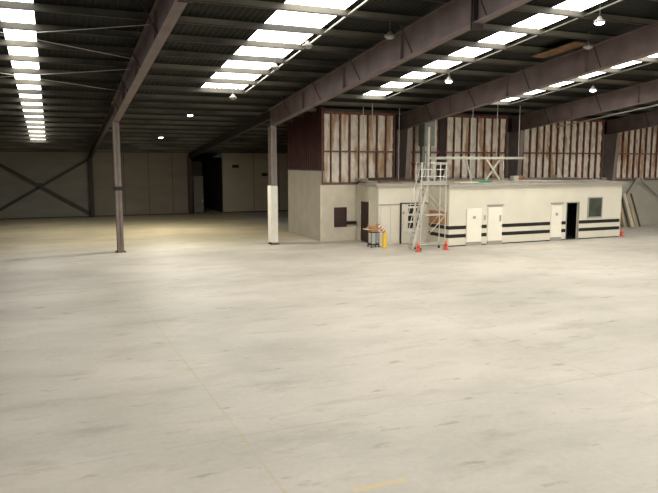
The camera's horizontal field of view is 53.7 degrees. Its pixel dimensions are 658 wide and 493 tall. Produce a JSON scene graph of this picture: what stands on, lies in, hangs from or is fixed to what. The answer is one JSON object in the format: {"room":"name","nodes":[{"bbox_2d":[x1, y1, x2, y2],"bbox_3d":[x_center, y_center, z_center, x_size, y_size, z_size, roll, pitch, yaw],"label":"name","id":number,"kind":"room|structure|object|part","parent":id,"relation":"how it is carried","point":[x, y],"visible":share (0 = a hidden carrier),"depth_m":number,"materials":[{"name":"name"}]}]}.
{"room":"empty warehouse","nodes":[
{"label":"empty warehouse","id":0,"kind":"room"},
{"bbox_2d":[0,152,90,218],"bbox_3d":[-27.342,-4.741,50.716,16.830,5.358,0.200,-3,8,-23],"label":"wall","id":1,"kind":"structure","parent":0,"point":[39,167],"depth_m":52.44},
{"bbox_2d":[0,216,90,219],"bbox_3d":[-27.250,-2.096,50.835,16.830,0.080,0.070,-3,8,-23],"label":"trim","id":2,"kind":"structure","parent":1,"relation":"attached to","point":[71,216],"depth_m":52.57,"materials":[{"name":"brown metal"}]},
{"bbox_2d":[92,152,188,215],"bbox_3d":[-15.868,-5.353,55.508,8.070,5.358,0.300,-3,8,-23],"label":"wall","id":3,"kind":"structure","parent":0,"point":[138,188],"depth_m":55.36,"materials":[{"name":"grey metal"}]},
{"bbox_2d":[123,155,125,214],"bbox_3d":[-17.230,-5.257,54.757,0.030,5.158,0.025,-3,8,-23],"label":"trim","id":4,"kind":"structure","parent":3,"relation":"attached to","point":[123,155],"depth_m":54.76,"materials":[{"name":"brown metal"}]},
{"bbox_2d":[95,213,187,216],"bbox_3d":[-15.795,-2.714,55.673,8.070,0.080,0.070,-3,8,-23],"label":"trim","id":5,"kind":"structure","parent":3,"relation":"attached to","point":[172,213],"depth_m":55.65,"materials":[{"name":"brown metal"}]},
{"bbox_2d":[191,161,201,206],"bbox_3d":[-14.213,-6.428,65.504,3.250,4.958,0.200,-3,8,-23],"label":"wall","id":6,"kind":"structure","parent":0,"point":[196,166],"depth_m":65.63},
{"bbox_2d":[202,157,222,212],"bbox_3d":[-11.214,-6.029,62.377,0.200,4.958,8.750,-3,8,-23],"label":"doorway","id":7,"kind":"structure","parent":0,"point":[211,167],"depth_m":61.62,"materials":[{"name":"black"}]},
{"bbox_2d":[221,153,287,212],"bbox_3d":[-5.278,-5.924,59.980,9.250,5.358,0.300,-3,8,-23],"label":"wall","id":8,"kind":"structure","parent":0,"point":[244,188],"depth_m":59.02,"materials":[{"name":"grey metal"}]},
{"bbox_2d":[224,210,287,212],"bbox_3d":[-5.205,-3.285,60.146,9.250,0.080,0.070,-3,8,-23],"label":"trim","id":9,"kind":"structure","parent":8,"relation":"attached to","point":[278,210],"depth_m":59.34,"materials":[{"name":"brown metal"}]},
{"bbox_2d":[287,107,352,240],"bbox_3d":[2.774,-4.564,40.819,9.460,7.514,5.600,-3,8,-23],"label":"wall","id":10,"kind":"structure","parent":0,"point":[304,135],"depth_m":38.59,"materials":[{"name":"paint"}]},
{"bbox_3d":[-1.431,-2.629,39.262,0.200,4.070,5.600,-3,8,-23],"label":"precast panel","id":11,"kind":"part","parent":10,"relation":"part of","materials":[{"name":"concrete"}]},
{"bbox_2d":[0,207,657,492],"bbox_3d":[5.640,0.525,31.414,62.000,0.200,80.000,-3,8,-23],"label":"floor","id":12,"kind":"structure","parent":0,"point":[204,355],"depth_m":14.56,"materials":[{"name":"concrete"}]},
{"bbox_2d":[88,0,192,252],"bbox_3d":[-8.094,-4.491,26.440,1.271,11.012,58.850,-3,8,-23],"label":"frame","id":13,"kind":"object","parent":12,"relation":"on","point":[163,16],"visible":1,"depth_m":24.79,"materials":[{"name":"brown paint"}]},
{"bbox_2d":[0,159,89,213],"bbox_3d":[-23.429,-4.838,52.027,7.975,5.308,0.250,-3,8,-23],"label":"brace","id":14,"kind":"object","parent":13,"relation":"attached to","point":[39,185],"visible":1,"depth_m":52.22,"materials":[{"name":"brown metal"}]},
{"bbox_3d":[-3.305,-6.188,14.884,0.340,1.130,0.140,-3,8,-23],"label":"splice plate","id":15,"kind":"part","parent":13,"relation":"part of","materials":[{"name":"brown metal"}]},
{"bbox_2d":[193,176,203,212],"bbox_3d":[-11.599,-4.642,57.869,0.850,3.250,0.120,-3,8,-23],"label":"door","id":16,"kind":"structure","parent":12,"relation":"on","point":[197,180],"depth_m":57.86,"materials":[{"name":"silver metal"}]},
{"bbox_2d":[187,0,530,244],"bbox_3d":[-0.678,-4.891,29.572,1.271,11.012,58.850,-3,8,-23],"label":"frame","id":17,"kind":"object","parent":12,"relation":"on","point":[454,18],"visible":1,"depth_m":24.25,"materials":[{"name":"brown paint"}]},
{"bbox_3d":[4.111,-6.588,18.016,0.340,1.130,0.140,-3,8,-23],"label":"splice plate","id":18,"kind":"part","parent":17,"relation":"part of","materials":[{"name":"brown metal"}]},
{"bbox_2d":[364,229,379,247],"bbox_3d":[2.212,-0.455,34.364,0.818,0.998,0.500,-3,8,-23],"label":"trolley","id":19,"kind":"object","parent":12,"relation":"on","point":[373,234],"visible":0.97,"depth_m":34.19,"materials":[{"name":"black metal"}]},
{"bbox_2d":[366,224,379,231],"bbox_3d":[2.322,-0.983,34.344,0.688,0.399,0.360,-3,8,-23],"label":"carton","id":20,"kind":"object","parent":19,"relation":"on","point":[373,228],"visible":1,"depth_m":34.21,"materials":[{"name":"brown cardboard"}]},
{"bbox_3d":[2.343,-0.423,34.184,0.220,0.580,0.020,-3,8,-23],"label":"panel","id":21,"kind":"part","parent":19,"relation":"part of","materials":[{"name":"grey plastic"}]},
{"bbox_2d":[378,225,387,247],"bbox_3d":[2.830,-0.554,34.313,0.611,1.207,0.354,-3,8,-23],"label":"stand","id":22,"kind":"object","parent":12,"relation":"on","point":[380,227],"visible":1,"depth_m":34.32,"materials":[{"name":"yellow metal"}]},
{"bbox_3d":[2.935,-0.401,34.408,0.180,0.800,0.120,-3,8,-23],"label":"post","id":23,"kind":"part","parent":22,"relation":"part of","materials":[{"name":"yellow metal"}]},
{"bbox_2d":[415,242,421,251],"bbox_3d":[4.488,0.011,32.662,0.280,0.505,0.280,-3,8,-23],"label":"traffic cone","id":24,"kind":"object","parent":12,"relation":"on","point":[418,246],"visible":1,"depth_m":32.60,"materials":[{"name":"red"}]},
{"bbox_2d":[404,162,447,250],"bbox_3d":[4.921,-2.054,33.214,2.227,4.458,0.700,-3,8,-23],"label":"tower","id":25,"kind":"object","parent":12,"relation":"on","point":[427,183],"visible":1,"depth_m":33.10,"materials":[{"name":"silver metal"}]},
{"bbox_3d":[4.247,-2.478,33.106,0.945,3.340,0.036,-3,8,-23],"label":"handrail","id":26,"kind":"part","parent":25,"relation":"part of","materials":[{"name":"silver metal"}]},
{"bbox_3d":[4.431,-2.134,33.295,0.048,4.320,0.048,7,10,44],"label":"post","id":27,"kind":"part","parent":25,"relation":"part of","materials":[{"name":"silver metal"}]},
{"bbox_3d":[4.416,-2.428,32.714,0.945,3.340,0.036,-3,8,-23],"label":"handrail","id":28,"kind":"part","parent":25,"relation":"part of","materials":[{"name":"silver metal"}]},
{"bbox_3d":[4.646,-2.070,32.793,0.048,4.320,0.048,7,10,44],"label":"post","id":29,"kind":"part","parent":25,"relation":"part of","materials":[{"name":"silver metal"}]},
{"bbox_2d":[422,213,444,215],"bbox_3d":[5.343,-1.640,33.448,1.250,0.060,0.550,-3,8,-23],"label":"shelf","id":30,"kind":"object","parent":25,"relation":"attached to","point":[436,214],"depth_m":33.20,"materials":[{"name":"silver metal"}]},
{"bbox_3d":[5.765,-2.206,33.858,0.048,4.320,0.048,0,7,-1],"label":"post","id":31,"kind":"part","parent":25,"relation":"part of","materials":[{"name":"silver metal"}]},
{"bbox_3d":[5.980,-2.142,33.356,0.048,4.320,0.048,7,10,44],"label":"post","id":32,"kind":"part","parent":25,"relation":"part of","materials":[{"name":"silver metal"}]},
{"bbox_2d":[442,240,449,249],"bbox_3d":[6.005,-0.078,33.356,0.280,0.505,0.280,-3,8,-23],"label":"traffic cone","id":33,"kind":"object","parent":12,"relation":"on","point":[445,246],"visible":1,"depth_m":33.30,"materials":[{"name":"red plastic"}]},
{"bbox_2d":[355,177,626,246],"bbox_3d":[9.630,-2.238,38.252,15.710,3.550,4.920,-3,8,-23],"label":"office block","id":34,"kind":"object","parent":12,"relation":"on","point":[506,210],"visible":0.94,"depth_m":36.09,"materials":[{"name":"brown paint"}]},
{"bbox_3d":[1.772,-1.483,37.036,0.050,2.360,0.080,-3,8,-23],"label":"door frame","id":35,"kind":"part","parent":34,"relation":"part of","materials":[{"name":"beige paint"}]},
{"bbox_3d":[2.052,-1.403,36.531,0.035,2.230,1.100,-3,8,-23],"label":"door","id":36,"kind":"part","parent":34,"relation":"part of","materials":[{"name":"brown paint"}]},
{"bbox_3d":[2.030,-1.387,36.523,0.013,1.700,0.800,-3,8,-23],"label":"door panel","id":37,"kind":"part","parent":34,"relation":"part of","materials":[{"name":"brown paint"}]},
{"bbox_3d":[2.226,-1.348,35.977,0.050,2.360,0.080,-3,8,-23],"label":"door frame","id":38,"kind":"part","parent":34,"relation":"part of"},
{"bbox_3d":[2.616,-1.668,35.090,0.090,3.220,0.050,-3,8,-23],"label":"corner trim","id":39,"kind":"part","parent":34,"relation":"part of","materials":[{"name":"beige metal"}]},
{"bbox_3d":[3.066,-1.195,35.334,0.580,2.020,0.024,-3,8,-23],"label":"panel","id":40,"kind":"part","parent":34,"relation":"part of","materials":[{"name":"beige paint"}]},
{"bbox_2d":[368,177,404,179],"bbox_3d":[3.297,-3.853,36.917,2.420,0.166,0.200,-4,8,-30],"label":"plank","id":41,"kind":"object","parent":34,"relation":"on","point":[382,178],"visible":0.93,"depth_m":36.84,"materials":[{"name":"grey wood"}]},
{"bbox_2d":[377,179,412,182],"bbox_3d":[3.696,-3.649,36.128,2.598,0.150,0.180,-6,9,-38],"label":"plank","id":42,"kind":"object","parent":34,"relation":"on","point":[404,179],"visible":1,"depth_m":35.96,"materials":[{"name":"wood"}]},
{"bbox_3d":[3.604,-1.224,35.562,0.550,2.020,0.024,-3,8,-23],"label":"panel","id":43,"kind":"part","parent":34,"relation":"part of","materials":[{"name":"beige paint"}]},
{"bbox_3d":[4.101,-2.312,35.634,3.130,0.080,0.030,-3,8,-23],"label":"trim rail","id":44,"kind":"part","parent":34,"relation":"part of","materials":[{"name":"silver metal"}]},
{"bbox_3d":[4.678,-1.296,35.968,1.550,2.140,0.090,-3,8,-23],"label":"door","id":45,"kind":"part","parent":34,"relation":"part of","materials":[{"name":"beige paint"}]},
{"bbox_2d":[419,121,434,178],"bbox_3d":[5.670,-5.894,37.921,0.750,3.861,0.650,-3,8,-23],"label":"air duct","id":46,"kind":"object","parent":34,"relation":"on","point":[422,128],"visible":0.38,"depth_m":37.66,"materials":[{"name":"metal"}]},
{"bbox_2d":[447,180,500,181],"bbox_3d":[8.149,-3.704,36.772,4.020,0.080,0.220,-4,8,-29],"label":"plank","id":47,"kind":"object","parent":34,"relation":"on","point":[469,180],"visible":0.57,"depth_m":36.74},
{"bbox_3d":[7.817,-1.149,35.054,0.960,1.800,0.069,-3,8,-23],"label":"door","id":48,"kind":"part","parent":34,"relation":"part of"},
{"bbox_3d":[7.822,-0.146,35.168,0.960,0.180,0.099,-3,8,-23],"label":"door sill","id":49,"kind":"part","parent":34,"relation":"part of","materials":[{"name":"silver metal"}]},
{"bbox_2d":[426,127,524,180],"bbox_3d":[8.517,-5.266,37.388,6.690,3.025,0.160,-3,8,-23],"label":"frame","id":50,"kind":"object","parent":34,"relation":"on","point":[428,157],"visible":0.78,"depth_m":37.11,"materials":[{"name":"white metal"}]},
{"bbox_3d":[5.503,-5.122,36.113,0.140,2.987,0.140,-3,8,-23],"label":"post","id":51,"kind":"part","parent":50,"relation":"part of","materials":[{"name":"white metal"}]},
{"bbox_3d":[8.006,-4.384,37.281,0.467,1.248,0.070,-3,8,-23],"label":"leg","id":52,"kind":"part","parent":50,"relation":"part of","materials":[{"name":"white metal"}]},
{"bbox_3d":[9.558,-4.472,37.969,1.093,1.303,0.050,-3,8,-23],"label":"cross leg","id":53,"kind":"part","parent":50,"relation":"part of","materials":[{"name":"white metal"}]},
{"bbox_3d":[9.582,-4.465,37.914,1.093,1.303,0.050,-3,8,-23],"label":"cross leg","id":54,"kind":"part","parent":50,"relation":"part of","materials":[{"name":"white metal"}]},
{"bbox_3d":[10.214,-4.503,38.214,0.070,1.227,0.070,-3,8,-23],"label":"leg","id":55,"kind":"part","parent":50,"relation":"part of","materials":[{"name":"white metal"}]},
{"bbox_3d":[9.083,-0.214,35.700,0.940,0.180,0.099,-3,8,-23],"label":"door sill","id":56,"kind":"part","parent":34,"relation":"part of","materials":[{"name":"silver metal"}]},
{"bbox_3d":[9.077,-1.247,35.582,0.940,1.860,0.069,-3,8,-23],"label":"door","id":57,"kind":"part","parent":34,"relation":"part of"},
{"bbox_2d":[510,176,518,179],"bbox_3d":[10.976,-4.057,38.461,0.350,0.250,0.350,-3,8,-23],"label":"carton","id":58,"kind":"object","parent":34,"relation":"on","point":[511,177],"visible":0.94,"depth_m":38.33,"materials":[{"name":"white cardboard"}]},
{"bbox_2d":[512,180,562,180],"bbox_3d":[12.295,-3.881,38.255,3.239,0.086,0.200,-2,8,-14],"label":"plank","id":59,"kind":"object","parent":34,"relation":"on","point":[512,180],"visible":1,"depth_m":38.13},
{"bbox_3d":[13.025,-0.426,37.365,0.750,0.180,0.099,-3,8,-23],"label":"door sill","id":60,"kind":"part","parent":34,"relation":"part of","materials":[{"name":"silver metal"}]},
{"bbox_3d":[13.020,-1.460,37.248,0.750,1.860,0.069,-3,8,-23],"label":"door","id":61,"kind":"part","parent":34,"relation":"part of","materials":[{"name":"white paint"}]},
{"bbox_3d":[13.607,-2.097,39.237,2.600,3.020,0.050,-3,8,-23],"label":"doorway interior","id":62,"kind":"part","parent":34,"relation":"part of","materials":[{"name":"black"}]},
{"bbox_3d":[13.906,-0.520,38.729,2.600,0.020,1.480,-3,8,-23],"label":"doorway interior","id":63,"kind":"part","parent":34,"relation":"part of","materials":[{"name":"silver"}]},
{"bbox_3d":[14.126,-1.494,37.751,0.980,2.200,0.050,-3,8,-23],"label":"doorway frame","id":64,"kind":"part","parent":34,"relation":"part of","materials":[{"name":"silver metal"}]},
{"bbox_3d":[15.079,-2.071,39.035,0.050,3.020,1.480,-3,8,-23],"label":"doorway interior","id":65,"kind":"part","parent":34,"relation":"part of","materials":[{"name":"black"}]},
{"bbox_3d":[15.666,-2.304,38.297,0.980,1.090,0.028,-3,8,-23],"label":"pane","id":66,"kind":"part","parent":34,"relation":"part of","materials":[{"name":"grey glass"}]},
{"bbox_2d":[396,22,657,178],"bbox_3d":[11.210,-3.961,22.286,1.271,11.012,36.020,-3,8,-23],"label":"frame","id":67,"kind":"object","parent":12,"relation":"on","point":[642,42],"visible":0.83,"depth_m":27.67,"materials":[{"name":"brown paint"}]},
{"bbox_2d":[506,79,657,177],"bbox_3d":[18.625,-4.361,25.418,1.271,11.012,36.020,-3,8,-23],"label":"frame","id":68,"kind":"object","parent":12,"relation":"on","point":[646,92],"visible":0.77,"depth_m":36.58,"materials":[{"name":"grey paint"}]},
{"bbox_2d":[621,204,626,227],"bbox_3d":[20.259,-2.404,45.001,0.722,2.168,0.233,6,10,41],"label":"leaning board","id":69,"kind":"object","parent":12,"relation":"on","point":[622,213],"visible":0.57,"depth_m":44.96,"materials":[{"name":"brown wood"}]},
{"bbox_2d":[621,198,629,226],"bbox_3d":[20.535,-2.444,45.114,0.721,2.205,0.105,5,9,33],"label":"leaning board","id":70,"kind":"object","parent":12,"relation":"on","point":[621,198],"visible":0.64,"depth_m":45.09,"materials":[{"name":"black wood"}]},
{"bbox_2d":[623,193,633,226],"bbox_3d":[20.834,-2.534,45.231,0.849,2.383,0.229,4,8,30],"label":"leaning board","id":71,"kind":"object","parent":12,"relation":"on","point":[624,194],"visible":1,"depth_m":45.21,"materials":[{"name":"beige wood"}]},
{"bbox_2d":[602,110,657,180],"bbox_3d":[26.041,-4.761,28.550,1.271,11.012,36.020,-3,8,-23],"label":"frame","id":72,"kind":"object","parent":12,"relation":"on","point":[611,144],"visible":0.53,"depth_m":43.93,"materials":[{"name":"grey paint"}]},
{"bbox_2d":[626,194,636,226],"bbox_3d":[21.133,-2.501,45.364,0.851,2.278,0.176,4,8,26],"label":"leaning board","id":73,"kind":"object","parent":12,"relation":"on","point":[627,195],"visible":1,"depth_m":45.34,"materials":[{"name":"brown wood"}]},
{"bbox_2d":[630,194,640,226],"bbox_3d":[21.455,-2.543,45.496,0.800,2.312,0.116,4,8,26],"label":"leaning board","id":74,"kind":"object","parent":12,"relation":"on","point":[630,194],"visible":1,"depth_m":45.47,"materials":[{"name":"black wood"}]},
{"bbox_2d":[0,0,657,161],"bbox_3d":[5.640,-7.420,30.399,62.000,6.700,80.000,-3,8,-23],"label":"ceiling","id":75,"kind":"structure","parent":0,"point":[58,58],"depth_m":26.05,"materials":[{"name":"grey"}]},
{"bbox_3d":[-11.981,-6.598,25.133,0.028,0.440,8.767,6,9,39],"label":"tie rod","id":76,"kind":"part","parent":75,"relation":"part of","materials":[{"name":"grey metal"}]},
{"bbox_3d":[-11.981,-6.598,25.133,8.767,0.440,0.028,1,7,4],"label":"tie rod","id":77,"kind":"part","parent":75,"relation":"part of","materials":[{"name":"grey metal"}]},
{"bbox_3d":[-9.807,-6.524,19.994,0.028,0.451,8.813,6,9,39],"label":"tie rod","id":78,"kind":"part","parent":75,"relation":"part of","materials":[{"name":"grey metal"}]},
{"bbox_3d":[-9.807,-6.524,19.994,8.813,0.451,0.028,1,7,5],"label":"tie rod","id":79,"kind":"part","parent":75,"relation":"part of","materials":[{"name":"grey metal"}]},
{"bbox_2d":[229,94,236,99],"bbox_3d":[-4.447,-7.097,30.056,0.360,0.625,0.360,-3,8,-23],"label":"light","id":80,"kind":"object","parent":75,"relation":"hanging from","point":[232,97],"visible":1,"depth_m":29.98,"materials":[{"name":"grey"}]},
{"bbox_2d":[270,63,279,69],"bbox_3d":[-2.055,-7.026,24.736,0.360,0.625,0.360,-3,8,-23],"label":"light","id":81,"kind":"object","parent":75,"relation":"hanging from","point":[274,67],"visible":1,"depth_m":24.66,"materials":[{"name":"grey"}]},
{"bbox_2d":[302,34,312,48],"bbox_3d":[-0.735,-7.022,22.126,0.360,0.575,0.360,-3,8,-23],"label":"light","id":82,"kind":"object","parent":75,"relation":"hanging from","point":[307,45],"visible":0.98,"depth_m":22.06,"materials":[{"name":"grey metal"}]},
{"bbox_2d":[384,31,394,39],"bbox_3d":[1.988,-7.079,21.206,0.360,0.625,0.360,-3,8,-23],"label":"light","id":83,"kind":"object","parent":75,"relation":"hanging from","point":[389,35],"visible":0.99,"depth_m":21.13,"materials":[{"name":"grey metal"}]},
{"bbox_2d":[398,108,399,179],"bbox_3d":[3.947,-5.849,36.667,0.031,4.215,0.036,-3,8,-23],"label":"hanging cable","id":84,"kind":"object","parent":75,"relation":"hanging from","point":[399,108],"visible":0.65,"depth_m":36.77,"materials":[{"name":"grey plastic"}]},
{"bbox_2d":[445,77,452,82],"bbox_3d":[5.221,-7.434,28.301,0.360,0.625,0.360,-3,8,-23],"label":"light","id":85,"kind":"object","parent":75,"relation":"hanging from","point":[448,80],"visible":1,"depth_m":28.22,"materials":[{"name":"grey metal"}]},
{"bbox_2d":[496,106,497,156],"bbox_3d":[9.754,-6.723,37.733,0.031,3.000,0.036,-3,8,-23],"label":"hanging cable","id":86,"kind":"object","parent":75,"relation":"hanging from","point":[497,106],"visible":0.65,"depth_m":37.73,"materials":[{"name":"grey plastic"}]},
{"bbox_2d":[518,116,519,156],"bbox_3d":[11.226,-6.803,38.354,0.031,3.000,0.036,-3,8,-23],"label":"hanging cable","id":87,"kind":"object","parent":75,"relation":"hanging from","point":[519,116],"visible":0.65,"depth_m":38.35,"materials":[{"name":"grey plastic"}]},
{"bbox_2d":[583,35,592,49],"bbox_3d":[9.384,-7.452,23.511,0.360,0.625,0.360,-3,8,-23],"label":"light","id":88,"kind":"object","parent":75,"relation":"hanging from","point":[588,45],"visible":1,"depth_m":23.45,"materials":[{"name":"grey metal"}]},
{"bbox_2d":[589,80,596,91],"bbox_3d":[12.856,-7.849,31.634,0.360,0.625,0.360,-3,8,-23],"label":"light","id":89,"kind":"object","parent":75,"relation":"hanging from","point":[592,89],"visible":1,"depth_m":31.57,"materials":[{"name":"grey metal"}]},
{"bbox_2d":[593,4,605,24],"bbox_3d":[8.558,-7.324,20.543,0.360,0.625,0.360,-3,8,-23],"label":"light","id":90,"kind":"object","parent":75,"relation":"hanging from","point":[599,21],"visible":1,"depth_m":20.48,"materials":[{"name":"grey metal"}]},
{"bbox_2d":[558,104,657,126],"bbox_3d":[16.943,-7.938,37.541,0.070,1.566,10.307,-3,8,-23],"label":"conduit","id":91,"kind":"object","parent":75,"relation":"hanging from","point":[657,104],"visible":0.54,"depth_m":38.29,"materials":[{"name":"grey metal"}]},
{"bbox_2d":[320,111,657,241],"bbox_3d":[15.282,-4.795,43.392,34.420,7.320,0.750,-3,8,-23],"label":"wall","id":92,"kind":"structure","parent":0,"point":[351,152],"depth_m":40.29,"materials":[{"name":"brown metal"}]},
{"bbox_3d":[1.565,-1.982,37.628,4.420,3.200,0.180,-3,8,-23],"label":"cream panel","id":93,"kind":"part","parent":92,"relation":"part of","materials":[{"name":"beige paint"}]},
{"bbox_2d":[334,207,346,226],"bbox_3d":[0.653,-1.679,37.150,0.780,1.120,0.050,-3,8,-23],"label":"window","id":94,"kind":"structure","parent":92,"relation":"attached to","point":[340,213],"depth_m":37.15,"materials":[{"name":"brown paint"}]},
{"bbox_3d":[0.648,-1.681,37.161,0.620,0.960,0.015,-3,8,-23],"label":"pane","id":95,"kind":"part","parent":94,"relation":"part of","materials":[{"name":"brown paint"}]},
{"bbox_3d":[1.708,-3.653,37.449,4.630,0.120,0.210,-3,8,-23],"label":"sill","id":96,"kind":"part","parent":92,"relation":"part of","materials":[{"name":"metal"}]},
{"bbox_2d":[324,114,392,181],"bbox_3d":[1.685,-5.589,37.257,4.630,3.850,0.162,-3,8,-23],"label":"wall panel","id":97,"kind":"object","parent":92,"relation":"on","point":[351,152],"depth_m":37.19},
{"bbox_3d":[6.822,-5.894,39.248,0.400,3.850,0.070,-3,8,-23],"label":"dark post","id":98,"kind":"part","parent":92,"relation":"part of","materials":[{"name":"brown metal"}]},
{"bbox_2d":[410,117,505,178],"bbox_3d":[7.864,-5.937,39.863,7.300,3.880,0.167,-3,8,-23],"label":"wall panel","id":99,"kind":"object","parent":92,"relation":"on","point":[453,135],"depth_m":40.01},
{"bbox_3d":[17.374,-2.968,44.359,30.000,3.450,0.150,-3,8,-23],"label":"panel","id":100,"kind":"part","parent":92,"relation":"part of","materials":[{"name":"white paint"}]},
{"bbox_2d":[523,121,602,177],"bbox_3d":[15.279,-6.337,42.996,7.300,3.880,0.165,-3,8,-23],"label":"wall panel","id":101,"kind":"object","parent":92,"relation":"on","point":[573,150],"depth_m":43.12,"materials":[{"name":"beige metal"}]},
{"bbox_3d":[22.893,-4.795,46.396,7.680,0.120,0.210,-3,8,-23],"label":"sill","id":102,"kind":"part","parent":92,"relation":"part of","materials":[{"name":"metal"}]},
{"bbox_2d":[616,126,657,177],"bbox_3d":[22.870,-6.746,46.201,7.680,3.880,0.167,-3,8,-23],"label":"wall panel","id":103,"kind":"object","parent":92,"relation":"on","point":[638,149],"depth_m":45.73,"materials":[{"name":"beige metal"}]},
{"bbox_2d":[621,178,657,203],"bbox_3d":[22.762,-3.379,46.323,7.008,3.065,0.090,-3,8,-23],"label":"brace","id":104,"kind":"object","parent":92,"relation":"attached to","point":[637,180],"visible":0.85,"depth_m":45.79,"materials":[{"name":"silver metal"}]},
{"bbox_3d":[20.633,-3.254,45.420,2.377,3.047,0.080,-3,8,-23],"label":"brace arm","id":105,"kind":"part","parent":104,"relation":"part of","materials":[{"name":"silver metal"}]},
{"bbox_3d":[23.946,-3.482,46.813,4.438,2.984,0.080,-3,8,-23],"label":"brace arm","id":106,"kind":"part","parent":104,"relation":"part of","materials":[{"name":"silver metal"}]}
]}

